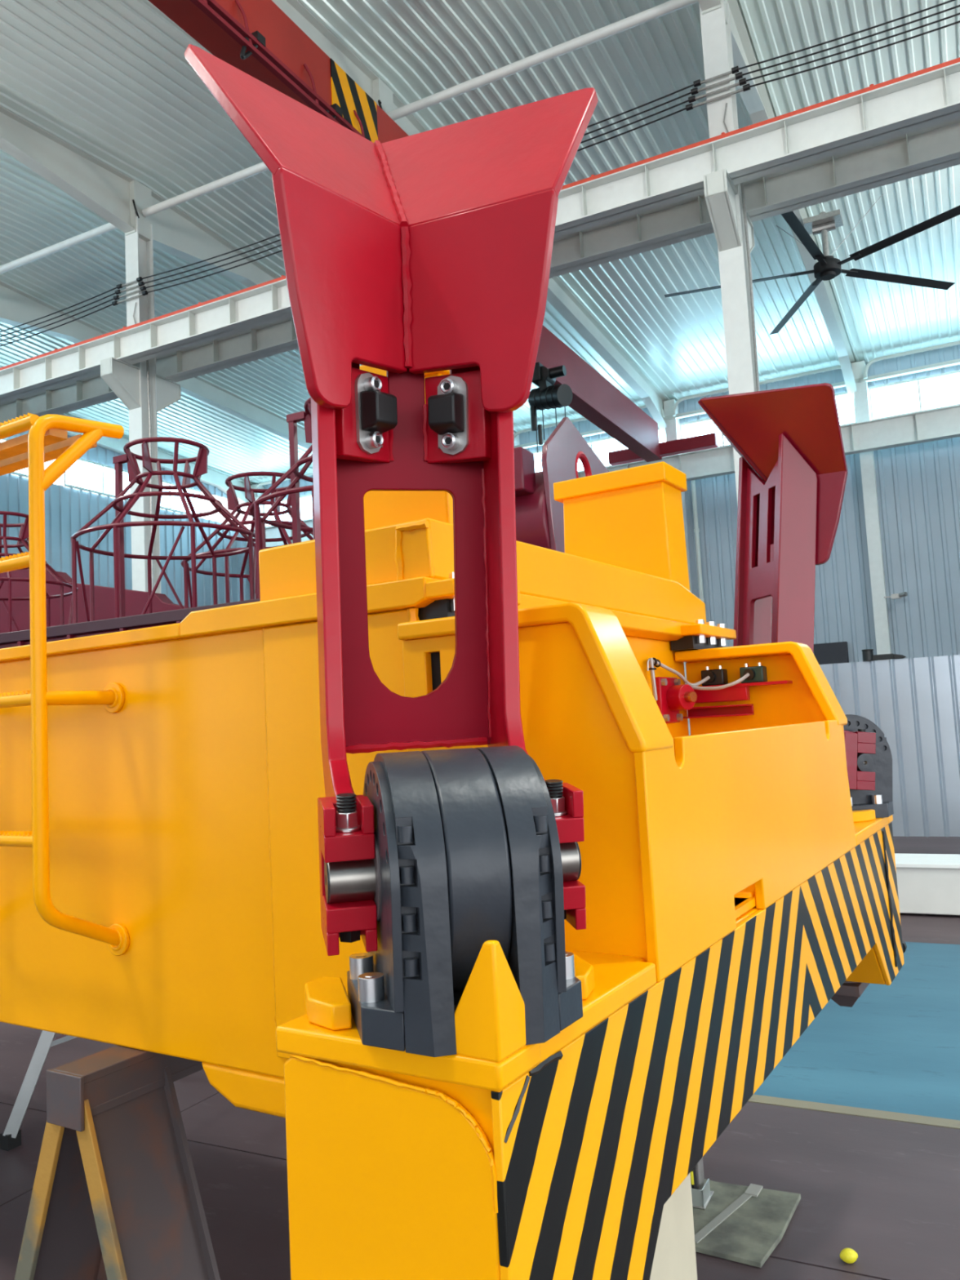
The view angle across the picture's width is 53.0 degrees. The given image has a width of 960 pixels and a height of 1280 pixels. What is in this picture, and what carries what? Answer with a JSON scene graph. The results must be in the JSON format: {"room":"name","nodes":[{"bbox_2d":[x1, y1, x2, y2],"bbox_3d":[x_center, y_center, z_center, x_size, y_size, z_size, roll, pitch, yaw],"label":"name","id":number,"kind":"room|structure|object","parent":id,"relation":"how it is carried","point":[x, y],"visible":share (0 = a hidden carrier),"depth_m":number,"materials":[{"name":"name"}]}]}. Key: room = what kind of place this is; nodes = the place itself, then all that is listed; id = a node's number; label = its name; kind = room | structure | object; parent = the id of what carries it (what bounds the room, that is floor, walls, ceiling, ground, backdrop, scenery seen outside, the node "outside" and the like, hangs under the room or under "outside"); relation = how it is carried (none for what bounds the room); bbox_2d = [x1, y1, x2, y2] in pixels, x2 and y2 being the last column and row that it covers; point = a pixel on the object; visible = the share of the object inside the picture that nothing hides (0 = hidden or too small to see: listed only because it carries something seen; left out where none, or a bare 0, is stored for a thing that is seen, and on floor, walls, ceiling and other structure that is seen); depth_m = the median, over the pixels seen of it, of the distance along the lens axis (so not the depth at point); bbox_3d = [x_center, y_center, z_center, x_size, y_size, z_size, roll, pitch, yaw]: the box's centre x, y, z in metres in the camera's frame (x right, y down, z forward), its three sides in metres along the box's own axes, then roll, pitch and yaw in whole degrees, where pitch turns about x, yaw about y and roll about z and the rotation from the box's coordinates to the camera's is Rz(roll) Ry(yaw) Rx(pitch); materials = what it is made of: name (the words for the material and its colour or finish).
{"room":"factory hall","nodes":[
{"label":"factory hall","id":0,"kind":"room"},
{"bbox_2d":[0,430,250,606],"bbox_3d":[-20.103,-2.232,24.101,0.058,13.900,44.066,-6,-6,27],"label":"wall","id":1,"kind":"structure","parent":0,"point":[67,509],"depth_m":36.12,"materials":[{"name":"white metal"}]},
{"bbox_2d":[0,438,28,477],"bbox_3d":[-16.947,-6.350,30.910,0.078,1.170,6.850,-6,-6,27],"label":"window","id":2,"kind":"structure","parent":1,"relation":"in","point":[23,473],"depth_m":33.11,"materials":[{"name":"white glass"}]},
{"bbox_2d":[62,457,200,517],"bbox_3d":[-13.415,-5.939,37.739,0.076,1.170,6.850,-6,-6,27],"label":"window","id":3,"kind":"structure","parent":1,"relation":"in","point":[85,475],"depth_m":36.24,"materials":[{"name":"white glass"}]},
{"bbox_2d":[0,0,959,484],"bbox_3d":[-4.954,-10.022,16.697,34.978,1.351,44.001,-6,-6,27],"label":"ceiling","id":4,"kind":"structure","parent":0,"point":[113,81],"depth_m":20.65,"materials":[{"name":"white metal"}]},
{"bbox_2d":[0,106,279,287],"bbox_3d":[-8.986,-9.200,18.620,0.304,2.134,43.801,-6,-6,27],"label":"roof beam","id":5,"kind":"structure","parent":4,"relation":"attached to","point":[106,191],"depth_m":20.88,"materials":[{"name":"white metal"}]},
{"bbox_2d":[0,280,311,448],"bbox_3d":[-14.663,-8.652,21.523,0.302,2.134,43.801,-6,-6,27],"label":"roof beam","id":6,"kind":"structure","parent":4,"relation":"attached to","point":[17,308],"depth_m":28.01,"materials":[{"name":"white metal"}]},
{"bbox_2d":[60,413,253,507],"bbox_3d":[-20.340,-8.104,24.427,0.303,2.134,43.801,-6,-6,27],"label":"roof beam","id":7,"kind":"structure","parent":4,"relation":"attached to","point":[215,478],"depth_m":39.93,"materials":[{"name":"white metal"}]},
{"bbox_2d":[271,0,667,434],"bbox_3d":[-3.309,-9.749,15.716,0.303,2.134,43.801,-6,-6,27],"label":"roof beam","id":8,"kind":"structure","parent":4,"relation":"attached to","point":[558,295],"depth_m":25.87,"materials":[{"name":"white metal"}]},
{"bbox_2d":[386,0,698,120],"bbox_3d":[0.932,-10.242,17.047,6.000,0.170,0.171,-6,-6,27],"label":"pipe","id":9,"kind":"object","parent":8,"relation":"attached to","point":[672,6],"visible":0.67,"depth_m":16.88,"materials":[{"name":"white metal"}]},
{"bbox_2d":[253,340,959,499],"bbox_3d":[3.966,-7.995,36.111,32.100,0.660,0.362,-6,-6,27],"label":"trim","id":10,"kind":"structure","parent":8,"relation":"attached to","point":[957,362],"depth_m":32.21,"materials":[{"name":"white metal"}]},
{"bbox_2d":[697,0,857,399],"bbox_3d":[2.368,-10.297,12.812,0.304,2.134,43.801,-6,-6,27],"label":"roof beam","id":11,"kind":"structure","parent":4,"relation":"attached to","point":[756,100],"depth_m":19.05,"materials":[{"name":"white metal"}]},
{"bbox_2d":[664,193,959,335],"bbox_3d":[7.796,-9.394,22.239,7.107,2.042,7.018,-6,-6,27],"label":"ceiling fan","id":12,"kind":"object","parent":4,"relation":"hanging from","point":[828,267],"visible":0.99,"depth_m":22.24,"materials":[{"name":"metal"}]},
{"bbox_2d":[0,835,959,1279],"bbox_3d":[1.566,1.818,1.617,59.001,0.301,64.500,-6,-6,27],"label":"floor","id":13,"kind":"structure","parent":0,"point":[860,1118],"depth_m":3.64,"materials":[{"name":"concrete"}]},
{"bbox_2d":[0,1030,77,1151],"bbox_3d":[-1.534,1.535,4.348,0.381,1.059,1.162,-6,-6,27],"label":"step ladder","id":14,"kind":"object","parent":13,"relation":"on","point":[11,1138],"visible":0.2,"depth_m":3.90,"materials":[{"name":"metal"}]},
{"bbox_2d":[14,1044,220,1279],"bbox_3d":[-0.372,1.377,2.589,0.722,0.948,1.660,-6,-6,31],"label":"trestle","id":15,"kind":"object","parent":13,"relation":"on","point":[116,1195],"visible":0.51,"depth_m":1.97,"materials":[{"name":"metal"}]},
{"bbox_2d":[0,44,906,1279],"bbox_3d":[-1.267,0.317,3.324,4.635,1.966,2.615,-6,-6,31],"label":"spreader","id":16,"kind":"object","parent":15,"relation":"on","point":[426,855],"visible":1,"depth_m":1.49,"materials":[{"name":"yellow paint"}]},
{"bbox_2d":[373,380,379,387],"bbox_3d":[-0.150,-0.371,1.399,0.001,0.011,0.012,-7,-6,37],"label":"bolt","id":17,"kind":"object","parent":16,"relation":"attached to","point":[376,383],"depth_m":1.40,"materials":[{"name":"silver metal"}]},
{"bbox_2d":[375,435,381,443],"bbox_3d":[-0.148,-0.291,1.401,0.001,0.011,0.012,-7,-6,37],"label":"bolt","id":18,"kind":"object","parent":16,"relation":"attached to","point":[378,438],"depth_m":1.40,"materials":[{"name":"silver metal"}]},
{"bbox_2d":[443,382,450,390],"bbox_3d":[-0.049,-0.374,1.423,0.012,0.011,0.001,-5,-6,26],"label":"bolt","id":19,"kind":"object","parent":16,"relation":"attached to","point":[446,386],"depth_m":1.42,"materials":[{"name":"silver metal"}]},
{"bbox_2d":[444,436,451,444],"bbox_3d":[-0.047,-0.294,1.425,0.012,0.011,0.001,-5,-6,26],"label":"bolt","id":20,"kind":"object","parent":16,"relation":"attached to","point":[447,439],"depth_m":1.43,"materials":[{"name":"metal"}]},
{"bbox_2d":[646,657,792,723],"bbox_3d":[0.661,0.131,2.662,0.320,0.183,0.313,-6,-6,31],"label":"mechanism","id":21,"kind":"object","parent":16,"relation":"attached to","point":[744,690],"depth_m":2.76,"materials":[{"name":"red paint"}]},
{"bbox_2d":[0,568,260,648],"bbox_3d":[-4.197,0.607,10.173,10.020,4.190,4.340,-6,-6,27],"label":"frame","id":22,"kind":"object","parent":13,"relation":"on","point":[165,612],"visible":0.16,"depth_m":12.50,"materials":[{"name":"paint"}]},
{"bbox_2d":[0,511,78,632],"bbox_3d":[-4.591,-0.351,9.274,1.344,1.682,1.344,-6,-6,27],"label":"wire cage","id":23,"kind":"object","parent":22,"relation":"on","point":[24,532],"visible":0.45,"depth_m":9.23,"materials":[{"name":"red paint"}]},
{"bbox_2d":[71,436,257,623],"bbox_3d":[-2.630,-0.676,8.166,1.546,1.934,1.546,-6,-6,27],"label":"wire cage","id":24,"kind":"object","parent":22,"relation":"on","point":[135,476],"visible":0.74,"depth_m":8.08,"materials":[{"name":"red paint"}]},
{"bbox_2d":[181,471,313,608],"bbox_3d":[-2.204,-0.620,9.915,1.663,2.081,1.663,-6,-6,27],"label":"wire cage","id":25,"kind":"object","parent":22,"relation":"on","point":[233,504],"visible":0.45,"depth_m":9.73,"materials":[{"name":"red paint"}]},
{"bbox_2d":[248,397,315,599],"bbox_3d":[-0.988,-0.869,7.667,1.646,2.060,1.646,-6,-6,27],"label":"wire cage","id":26,"kind":"object","parent":22,"relation":"on","point":[294,489],"visible":0.2,"depth_m":7.80,"materials":[{"name":"red paint"}]},
{"bbox_2d":[100,199,181,593],"bbox_3d":[-7.246,-2.932,20.837,1.000,13.397,1.960,-6,-6,27],"label":"column","id":27,"kind":"structure","parent":13,"relation":"on","point":[144,393],"depth_m":20.93,"materials":[{"name":"white metal"}]},
{"bbox_2d":[0,304,112,346],"bbox_3d":[-10.453,-7.107,22.410,5.502,0.122,0.030,-6,-6,27],"label":"wire","id":28,"kind":"object","parent":27,"relation":"attached to","point":[110,304],"visible":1,"depth_m":21.97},
{"bbox_2d":[0,293,115,337],"bbox_3d":[-10.464,-7.336,22.429,5.701,0.122,0.026,-6,-6,27],"label":"wire","id":29,"kind":"object","parent":27,"relation":"attached to","point":[113,293],"visible":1,"depth_m":21.96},
{"bbox_2d":[0,287,116,332],"bbox_3d":[-10.470,-7.451,22.439,5.801,0.122,0.026,-6,-6,27],"label":"wire","id":30,"kind":"object","parent":27,"relation":"attached to","point":[115,287],"visible":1,"depth_m":21.97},
{"bbox_2d":[142,162,268,217],"bbox_3d":[-4.745,-9.694,19.951,6.000,0.170,0.171,-6,-6,27],"label":"pipe","id":31,"kind":"object","parent":27,"relation":"attached to","point":[260,167],"visible":0.66,"depth_m":20.44,"materials":[{"name":"white metal"}]},
{"bbox_2d":[142,239,280,284],"bbox_3d":[-4.787,-7.884,19.526,5.701,0.122,0.026,-6,-6,27],"label":"wire","id":32,"kind":"object","parent":27,"relation":"attached to","point":[279,239],"visible":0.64,"depth_m":19.86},
{"bbox_2d":[250,484,264,599],"bbox_3d":[-9.775,-0.584,43.111,0.400,12.850,0.540,-6,-6,27],"label":"wall column","id":33,"kind":"structure","parent":13,"relation":"on","point":[252,486],"depth_m":43.45,"materials":[{"name":"white metal"}]},
{"bbox_2d":[377,100,382,110],"bbox_3d":[-1.569,-3.480,17.934,1.000,13.397,1.960,-6,-6,27],"label":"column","id":34,"kind":"structure","parent":13,"relation":"on","point":[379,101],"depth_m":18.14,"materials":[{"name":"white metal"}]},
{"bbox_2d":[140,234,279,279],"bbox_3d":[-4.793,-7.999,19.536,5.801,0.122,0.030,-6,-6,27],"label":"wire","id":35,"kind":"object","parent":34,"relation":"attached to","point":[277,234],"visible":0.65,"depth_m":19.89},
{"bbox_2d":[144,244,281,288],"bbox_3d":[-4.782,-7.770,19.516,5.602,0.122,0.032,-6,-6,27],"label":"wire","id":36,"kind":"object","parent":34,"relation":"attached to","point":[279,245],"visible":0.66,"depth_m":19.84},
{"bbox_2d":[146,249,282,293],"bbox_3d":[-4.776,-7.656,19.506,5.502,0.122,0.030,-6,-6,27],"label":"wire","id":37,"kind":"object","parent":34,"relation":"attached to","point":[282,250],"visible":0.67,"depth_m":19.80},
{"bbox_2d":[0,57,959,404],"bbox_3d":[-3.782,-6.600,18.545,34.206,0.680,0.381,-6,-6,27],"label":"beam","id":38,"kind":"structure","parent":34,"relation":"on","point":[928,97],"depth_m":15.12,"materials":[{"name":"white metal"}]},
{"bbox_2d":[147,0,408,143],"bbox_3d":[-5.518,-8.210,8.175,3.000,1.316,20.560,-6,-6,27],"label":"crane","id":39,"kind":"object","parent":38,"relation":"on","point":[255,37],"visible":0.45,"depth_m":13.03,"materials":[{"name":"red paint"}]},
{"bbox_2d":[577,107,685,151],"bbox_3d":[0.901,-8.204,16.602,5.502,0.122,0.030,-6,-6,27],"label":"wire","id":40,"kind":"object","parent":34,"relation":"attached to","point":[683,109],"visible":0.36,"depth_m":15.78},
{"bbox_2d":[583,92,691,136],"bbox_3d":[0.889,-8.433,16.622,5.702,0.122,0.030,-6,-6,27],"label":"wire","id":41,"kind":"object","parent":34,"relation":"attached to","point":[690,93],"visible":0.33,"depth_m":15.74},
{"bbox_2d":[586,84,693,128],"bbox_3d":[0.883,-8.547,16.632,5.801,0.122,0.030,-6,-6,27],"label":"wire","id":42,"kind":"object","parent":34,"relation":"attached to","point":[691,86],"visible":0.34,"depth_m":15.73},
{"bbox_2d":[513,431,519,445],"bbox_3d":[1.579,-1.681,37.303,0.400,12.850,0.540,-6,-6,27],"label":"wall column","id":43,"kind":"structure","parent":13,"relation":"on","point":[517,439],"depth_m":37.75,"materials":[{"name":"white metal"}]},
{"bbox_2d":[514,417,608,552],"bbox_3d":[0.550,0.429,6.229,0.850,3.369,2.500,-6,-6,27],"label":"bracket","id":44,"kind":"object","parent":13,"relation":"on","point":[540,518],"visible":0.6,"depth_m":5.37,"materials":[{"name":"red metal"}]},
{"bbox_2d":[649,1173,697,1279],"bbox_3d":[0.195,1.306,1.657,0.277,0.868,0.350,-6,-6,31],"label":"support post","id":45,"kind":"object","parent":13,"relation":"on","point":[674,1257],"visible":0.02,"depth_m":1.69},
{"bbox_2d":[663,399,692,735],"bbox_3d":[7.256,-2.229,34.400,0.400,12.850,0.540,-6,-6,27],"label":"wall column","id":46,"kind":"structure","parent":13,"relation":"on","point":[673,431],"depth_m":34.62,"materials":[{"name":"white metal"}]},
{"bbox_2d":[690,480,704,601],"bbox_3d":[7.870,-1.056,34.101,0.181,10.400,0.190,-6,-6,27],"label":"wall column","id":47,"kind":"structure","parent":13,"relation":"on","point":[696,530],"depth_m":34.26,"materials":[{"name":"white metal"}]},
{"bbox_2d":[685,0,772,639],"bbox_3d":[4.108,-4.028,15.030,1.000,13.397,1.960,-6,-6,27],"label":"column","id":48,"kind":"structure","parent":13,"relation":"on","point":[733,228],"depth_m":14.99,"materials":[{"name":"white metal"}]},
{"bbox_2d":[580,100,688,143],"bbox_3d":[0.895,-8.318,16.612,5.602,0.122,0.026,-6,-6,27],"label":"wire","id":49,"kind":"object","parent":48,"relation":"attached to","point":[686,101],"visible":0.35,"depth_m":15.75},
{"bbox_2d":[737,0,955,70],"bbox_3d":[6.561,-9.095,13.728,5.801,0.122,0.026,-6,-6,27],"label":"wire","id":50,"kind":"object","parent":48,"relation":"attached to","point":[950,1],"visible":1,"depth_m":14.27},
{"bbox_2d":[742,4,959,75],"bbox_3d":[6.566,-8.981,13.719,5.701,0.122,0.030,-6,-6,27],"label":"wire","id":51,"kind":"object","parent":48,"relation":"attached to","point":[958,6],"visible":1,"depth_m":14.23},
{"bbox_2d":[746,13,959,81],"bbox_3d":[6.572,-8.867,13.709,5.602,0.122,0.030,-6,-6,27],"label":"wire","id":52,"kind":"object","parent":48,"relation":"attached to","point":[958,14],"visible":1,"depth_m":14.23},
{"bbox_2d":[749,21,959,87],"bbox_3d":[6.578,-8.752,13.698,5.502,0.122,0.032,-6,-6,27],"label":"wire","id":53,"kind":"object","parent":48,"relation":"attached to","point":[957,22],"visible":1,"depth_m":14.20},
{"bbox_2d":[692,1178,800,1267],"bbox_3d":[0.768,1.820,3.047,0.405,0.023,0.454,-6,-6,27],"label":"board","id":54,"kind":"object","parent":13,"relation":"on","point":[741,1224],"visible":0.57,"depth_m":3.00,"materials":[{"name":"grey metal"}]},
{"bbox_2d":[689,1156,714,1208],"bbox_3d":[0.685,1.529,3.184,0.105,0.601,0.120,-6,-6,27],"label":"post","id":55,"kind":"object","parent":54,"relation":"on","point":[701,1193],"visible":0.25,"depth_m":3.12,"materials":[{"name":"metal"}]},
{"bbox_2d":[839,1247,857,1263],"bbox_3d":[1.064,1.776,2.781,0.043,0.038,0.043,-7,-7,41],"label":"lemon","id":56,"kind":"object","parent":13,"relation":"on","point":[847,1255],"visible":1,"depth_m":2.77,"materials":[{"name":"yellow food"}]},
{"bbox_2d":[851,360,891,660],"bbox_3d":[12.933,-2.777,31.496,0.400,12.850,0.540,-6,-6,27],"label":"wall column","id":57,"kind":"structure","parent":13,"relation":"on","point":[881,617],"depth_m":31.34,"materials":[{"name":"white metal"}]},
{"bbox_2d":[884,591,907,599],"bbox_3d":[13.312,-1.406,30.821,0.256,0.166,0.709,2,-7,-43],"label":"wall fitting","id":58,"kind":"object","parent":57,"relation":"attached to","point":[895,596],"visible":1,"depth_m":30.73,"materials":[{"name":"metal"}]},
{"bbox_2d":[819,654,959,836],"bbox_3d":[6.152,1.189,11.082,5.855,2.120,0.111,-6,-6,27],"label":"partition","id":59,"kind":"object","parent":13,"relation":"on","point":[914,702],"visible":0.38,"depth_m":11.53,"materials":[{"name":"grey metal"}]},
{"bbox_2d":[861,648,906,661],"bbox_3d":[4.922,0.172,11.751,0.497,0.145,0.138,-6,-6,27],"label":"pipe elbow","id":60,"kind":"object","parent":59,"relation":"on","point":[868,654],"visible":1,"depth_m":11.76,"materials":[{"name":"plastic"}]},
{"bbox_2d":[894,853,959,915],"bbox_3d":[5.188,1.710,6.515,6.040,0.390,0.540,-6,-6,27],"label":"box","id":61,"kind":"object","parent":13,"relation":"on","point":[927,883],"visible":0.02,"depth_m":7.20,"materials":[{"name":"white paint"}]},
{"bbox_3d":[-12.923,-2.383,23.741,1.000,13.397,1.960,-6,-6,27],"label":"column","id":62,"kind":"structure","parent":13,"relation":"on","visible":0},
{"bbox_2d":[0,298,113,342],"bbox_3d":[-10.459,-7.222,22.419,5.602,0.122,0.030,-6,-6,27],"label":"wire","id":63,"kind":"object","parent":62,"relation":"attached to","point":[112,299],"visible":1,"depth_m":21.99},
{"bbox_2d":[0,222,117,274],"bbox_3d":[-10.422,-9.146,22.855,6.000,0.170,0.171,-6,-6,27],"label":"pipe","id":64,"kind":"object","parent":62,"relation":"attached to","point":[107,228],"visible":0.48,"depth_m":22.50,"materials":[{"name":"white metal"}]},
{"bbox_3d":[-18.600,-1.835,26.645,1.000,13.397,1.960,-6,-6,27],"label":"column","id":65,"kind":"structure","parent":13,"relation":"on","visible":0},
{"bbox_2d":[0,118,959,422],"bbox_3d":[-3.183,-6.531,19.697,34.200,0.680,0.380,-6,-6,27],"label":"beam","id":66,"kind":"structure","parent":65,"relation":"on","point":[936,148],"depth_m":16.46,"materials":[{"name":"white metal"}]},
{"bbox_2d":[535,325,718,466],"bbox_3d":[2.488,-7.336,26.638,3.900,1.480,17.750,-6,-6,27],"label":"crane","id":67,"kind":"object","parent":66,"relation":"on","point":[595,398],"visible":0.48,"depth_m":29.75,"materials":[{"name":"red paint"}]},
{"bbox_2d":[528,362,573,457],"bbox_3d":[1.741,-5.780,24.093,0.736,2.300,1.133,1,-7,-41],"label":"electric hoist","id":68,"kind":"object","parent":67,"relation":"hanging from","point":[548,396],"visible":0.96,"depth_m":24.03,"materials":[{"name":"black metal"}]},
{"bbox_2d":[262,344,959,662],"bbox_3d":[5.413,-2.076,35.632,34.826,12.950,0.059,-6,-6,27],"label":"wall","id":69,"kind":"structure","parent":0,"point":[918,485],"depth_m":31.69,"materials":[{"name":"white metal"}]},
{"bbox_2d":[263,493,312,527],"bbox_3d":[-7.110,-5.872,42.268,5.950,1.170,0.076,-6,-6,27],"label":"window","id":70,"kind":"structure","parent":69,"relation":"in","point":[305,501],"depth_m":42.69,"materials":[{"name":"white glass"}]},
{"bbox_2d":[531,427,666,472],"bbox_3d":[4.244,-6.969,36.460,5.950,1.170,0.076,-6,-6,27],"label":"window","id":71,"kind":"structure","parent":69,"relation":"in","point":[602,446],"depth_m":36.29,"materials":[{"name":"white glass"}]},
{"bbox_2d":[246,404,959,546],"bbox_3d":[4.784,-5.830,35.140,34.200,0.900,0.380,-6,-6,27],"label":"beam","id":72,"kind":"structure","parent":69,"relation":"attached to","point":[940,424],"depth_m":31.20,"materials":[{"name":"white metal"}]},
{"bbox_2d":[680,391,856,453],"bbox_3d":[9.921,-7.517,33.557,5.950,1.170,0.076,-6,-6,27],"label":"window","id":73,"kind":"structure","parent":69,"relation":"in","point":[846,406],"depth_m":34.26,"materials":[{"name":"white glass"}]},
{"bbox_2d":[813,641,848,664],"bbox_3d":[11.677,0.662,32.029,1.140,1.130,0.280,-6,-6,27],"label":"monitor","id":74,"kind":"object","parent":69,"relation":"attached to","point":[831,652],"visible":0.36,"depth_m":31.94,"materials":[{"name":"metal"}]},
{"bbox_2d":[868,369,959,420],"bbox_3d":[15.598,-8.065,30.653,5.950,1.170,0.076,-6,-6,27],"label":"window","id":75,"kind":"structure","parent":69,"relation":"in","point":[942,390],"depth_m":31.40,"materials":[{"name":"white glass"}]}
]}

